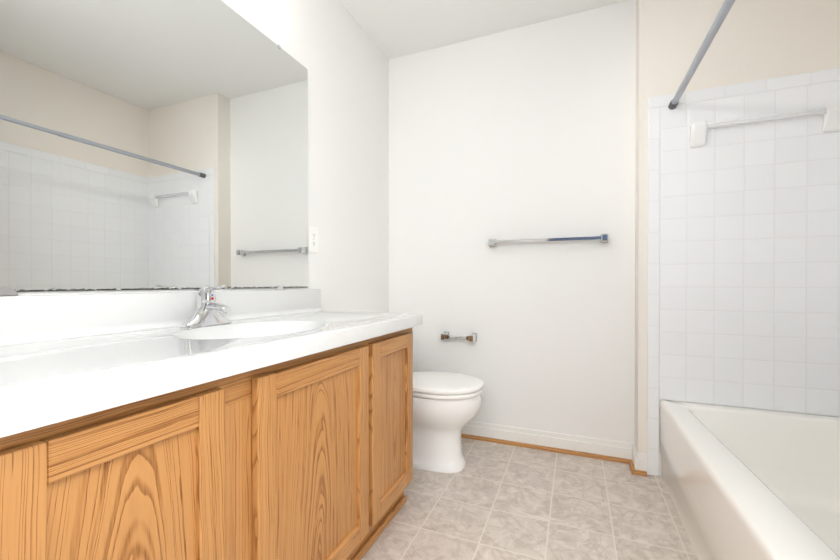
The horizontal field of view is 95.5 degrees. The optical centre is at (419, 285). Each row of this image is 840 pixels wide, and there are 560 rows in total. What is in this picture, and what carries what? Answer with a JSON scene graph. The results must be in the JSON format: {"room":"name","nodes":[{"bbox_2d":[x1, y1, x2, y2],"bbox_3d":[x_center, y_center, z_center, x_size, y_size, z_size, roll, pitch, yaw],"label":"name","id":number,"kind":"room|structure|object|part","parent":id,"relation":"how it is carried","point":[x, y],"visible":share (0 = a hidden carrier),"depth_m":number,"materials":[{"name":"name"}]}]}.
{"room":"bathroom","nodes":[
{"label":"bathroom","id":0,"kind":"room"},
{"bbox_2d":[7,0,388,312],"bbox_3d":[-0.719,-0.282,1.441,0.100,2.440,2.650,0,0,22],"label":"wall","id":1,"kind":"structure","parent":0,"point":[331,46],"depth_m":2.03,"materials":[{"name":"white paint"}]},
{"bbox_2d":[0,0,307,291],"bbox_3d":[-0.825,-0.493,1.036,0.005,1.013,1.595,0,0,22],"label":"mirror","id":2,"kind":"object","parent":1,"relation":"attached to","point":[153,144],"visible":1,"depth_m":1.11,"materials":[{"name":"clear glass"}]},
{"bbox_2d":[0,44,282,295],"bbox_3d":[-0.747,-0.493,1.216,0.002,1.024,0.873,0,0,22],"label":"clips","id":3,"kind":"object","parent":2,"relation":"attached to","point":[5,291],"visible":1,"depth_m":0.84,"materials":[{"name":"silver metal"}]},
{"bbox_2d":[308,226,317,252],"bbox_3d":[-0.507,-0.219,1.815,0.007,0.124,0.070,0,0,22],"label":"electrical outlet","id":4,"kind":"object","parent":1,"relation":"attached to","point":[312,239],"visible":1,"depth_m":1.81,"materials":[{"name":"white plastic"}]},
{"bbox_2d":[339,0,627,59],"bbox_3d":[0.383,-1.550,0.984,2.480,0.100,2.650,0,0,22],"label":"ceiling","id":5,"kind":"structure","parent":0,"point":[392,29],"depth_m":2.14,"materials":[{"name":"white paint"}]},
{"bbox_2d":[389,0,635,447],"bbox_3d":[0.481,-0.288,2.328,1.450,2.440,0.100,0,0,22],"label":"wall","id":6,"kind":"structure","parent":0,"point":[527,132],"depth_m":2.22,"materials":[{"name":"white paint"}]},
{"bbox_2d":[441,331,476,341],"bbox_3d":[0.234,0.315,2.334,0.214,0.052,0.078,0,0,22],"label":"toilet paper holder","id":7,"kind":"object","parent":6,"relation":"attached to","point":[471,337],"visible":1,"depth_m":2.31,"materials":[{"name":"silver metal"}]},
{"bbox_2d":[461,434,491,441],"bbox_3d":[0.112,0.923,2.408,0.687,0.018,0.018,0,0,22],"label":"trim","id":8,"kind":"structure","parent":6,"relation":"attached to","point":[480,438],"depth_m":2.31,"materials":[{"name":"brown wood"}]},
{"bbox_2d":[462,421,631,459],"bbox_3d":[0.453,0.883,2.285,1.437,0.100,0.013,0,0,22],"label":"baseboard","id":9,"kind":"structure","parent":6,"relation":"attached to","point":[618,449],"depth_m":2.16,"materials":[{"name":"white paint"}]},
{"bbox_2d":[488,234,607,247],"bbox_3d":[0.706,-0.254,2.147,0.642,0.052,0.062,0,0,22],"label":"towel rail","id":10,"kind":"object","parent":6,"relation":"attached to","point":[603,238],"visible":1,"depth_m":2.11,"materials":[{"name":"silver metal"}]},
{"bbox_2d":[361,437,697,559],"bbox_3d":[0.383,0.990,0.999,2.480,0.100,2.650,0,0,22],"label":"floor","id":11,"kind":"structure","parent":0,"point":[493,501],"depth_m":1.57,"materials":[{"name":"tile"}]},
{"bbox_2d":[0,289,422,559],"bbox_3d":[-0.560,0.481,0.969,0.551,0.918,1.682,0,0,22],"label":"bathroom vanity","id":12,"kind":"object","parent":11,"relation":"on","point":[238,437],"depth_m":0.81,"materials":[{"name":"brown wood"}]},
{"bbox_2d":[179,285,230,327],"bbox_3d":[-0.645,0.061,1.192,0.117,0.127,0.161,0,0,22],"label":"faucet","id":13,"kind":"object","parent":12,"relation":"on","point":[206,313],"visible":1,"depth_m":1.18,"materials":[{"name":"silver metal"}]},
{"bbox_3d":[-0.560,0.141,0.967,0.551,0.236,1.682,0,0,22],"label":"bathroom vanity top","id":14,"kind":"part","parent":12,"relation":"part of","materials":[{"name":"white stone"}]},
{"bbox_2d":[413,394,481,472],"bbox_3d":[-0.018,0.565,2.067,0.707,0.738,0.490,0,0,22],"label":"toilet","id":15,"kind":"object","parent":11,"relation":"on","point":[438,425],"visible":0.27,"depth_m":1.92,"materials":[{"name":"white ceramic"}]},
{"bbox_2d":[413,389,482,399],"bbox_3d":[0.098,0.536,2.020,0.469,0.021,0.376,0,0,22],"label":"seat","id":16,"kind":"object","parent":15,"relation":"on","point":[447,397],"visible":0.29,"depth_m":1.84,"materials":[{"name":"white plastic"}]},
{"bbox_2d":[413,371,483,394],"bbox_3d":[0.095,0.508,2.021,0.482,0.030,0.382,0,0,22],"label":"lid","id":17,"kind":"object","parent":16,"relation":"on","point":[437,383],"visible":0.77,"depth_m":1.93,"materials":[{"name":"white plastic"}]},
{"bbox_2d":[660,400,839,559],"bbox_3d":[1.227,0.751,1.028,0.736,0.378,1.520,0,0,22],"label":"bathtub","id":18,"kind":"object","parent":11,"relation":"on","point":[741,483],"visible":1,"depth_m":1.48,"materials":[{"name":"white ceramic"}]},
{"bbox_2d":[635,0,839,475],"bbox_3d":[1.561,-0.285,1.825,0.930,2.440,0.215,0,0,22],"label":"wall","id":19,"kind":"structure","parent":0,"point":[755,40],"depth_m":1.80,"materials":[{"name":"white paint"}]},
{"bbox_2d":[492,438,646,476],"bbox_3d":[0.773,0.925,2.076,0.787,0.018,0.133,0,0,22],"label":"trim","id":20,"kind":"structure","parent":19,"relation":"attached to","point":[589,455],"depth_m":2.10,"materials":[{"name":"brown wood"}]},
{"bbox_2d":[632,444,637,469],"bbox_3d":[1.103,0.885,1.958,0.013,0.100,0.128,0,0,22],"label":"baseboard return","id":21,"kind":"object","parent":19,"relation":"attached to","point":[635,456],"visible":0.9,"depth_m":1.92,"materials":[{"name":"white paint"}]},
{"bbox_2d":[638,453,646,470],"bbox_3d":[1.105,0.885,1.895,0.040,0.100,0.013,0,0,22],"label":"baseboard strip","id":22,"kind":"object","parent":19,"relation":"attached to","point":[642,461],"visible":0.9,"depth_m":1.89,"materials":[{"name":"white paint"}]},
{"bbox_2d":[647,108,659,475],"bbox_3d":[1.148,0.033,1.875,0.050,1.804,0.008,0,0,22],"label":"wall tiles","id":23,"kind":"structure","parent":19,"relation":"attached to","point":[653,289],"depth_m":1.87,"materials":[{"name":"white tile"}]},
{"bbox_2d":[648,68,839,108],"bbox_3d":[1.487,-0.895,1.731,0.782,0.055,0.008,0,0,22],"label":"cap","id":24,"kind":"object","parent":19,"relation":"attached to","point":[808,78],"visible":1,"depth_m":1.72,"materials":[{"name":"white tile"}]},
{"bbox_2d":[659,80,839,416],"bbox_3d":[1.510,-0.156,1.726,0.732,1.424,0.008,0,0,22],"label":"wall tiles","id":25,"kind":"structure","parent":19,"relation":"attached to","point":[749,307],"depth_m":1.72,"materials":[{"name":"white tile"}]},
{"bbox_2d":[668,0,734,109],"bbox_3d":[0.931,-0.861,1.140,0.035,0.035,1.506,0,0,22],"label":"rail","id":26,"kind":"object","parent":25,"relation":"attached to","point":[725,8],"visible":0.98,"depth_m":1.38,"materials":[{"name":"silver metal"}]},
{"bbox_2d":[690,103,839,147],"bbox_3d":[1.520,-0.706,1.690,0.537,0.108,0.045,0,0,22],"label":"towel rail","id":27,"kind":"object","parent":25,"relation":"attached to","point":[830,113],"visible":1,"depth_m":1.67,"materials":[{"name":"white ceramic"}]}
]}

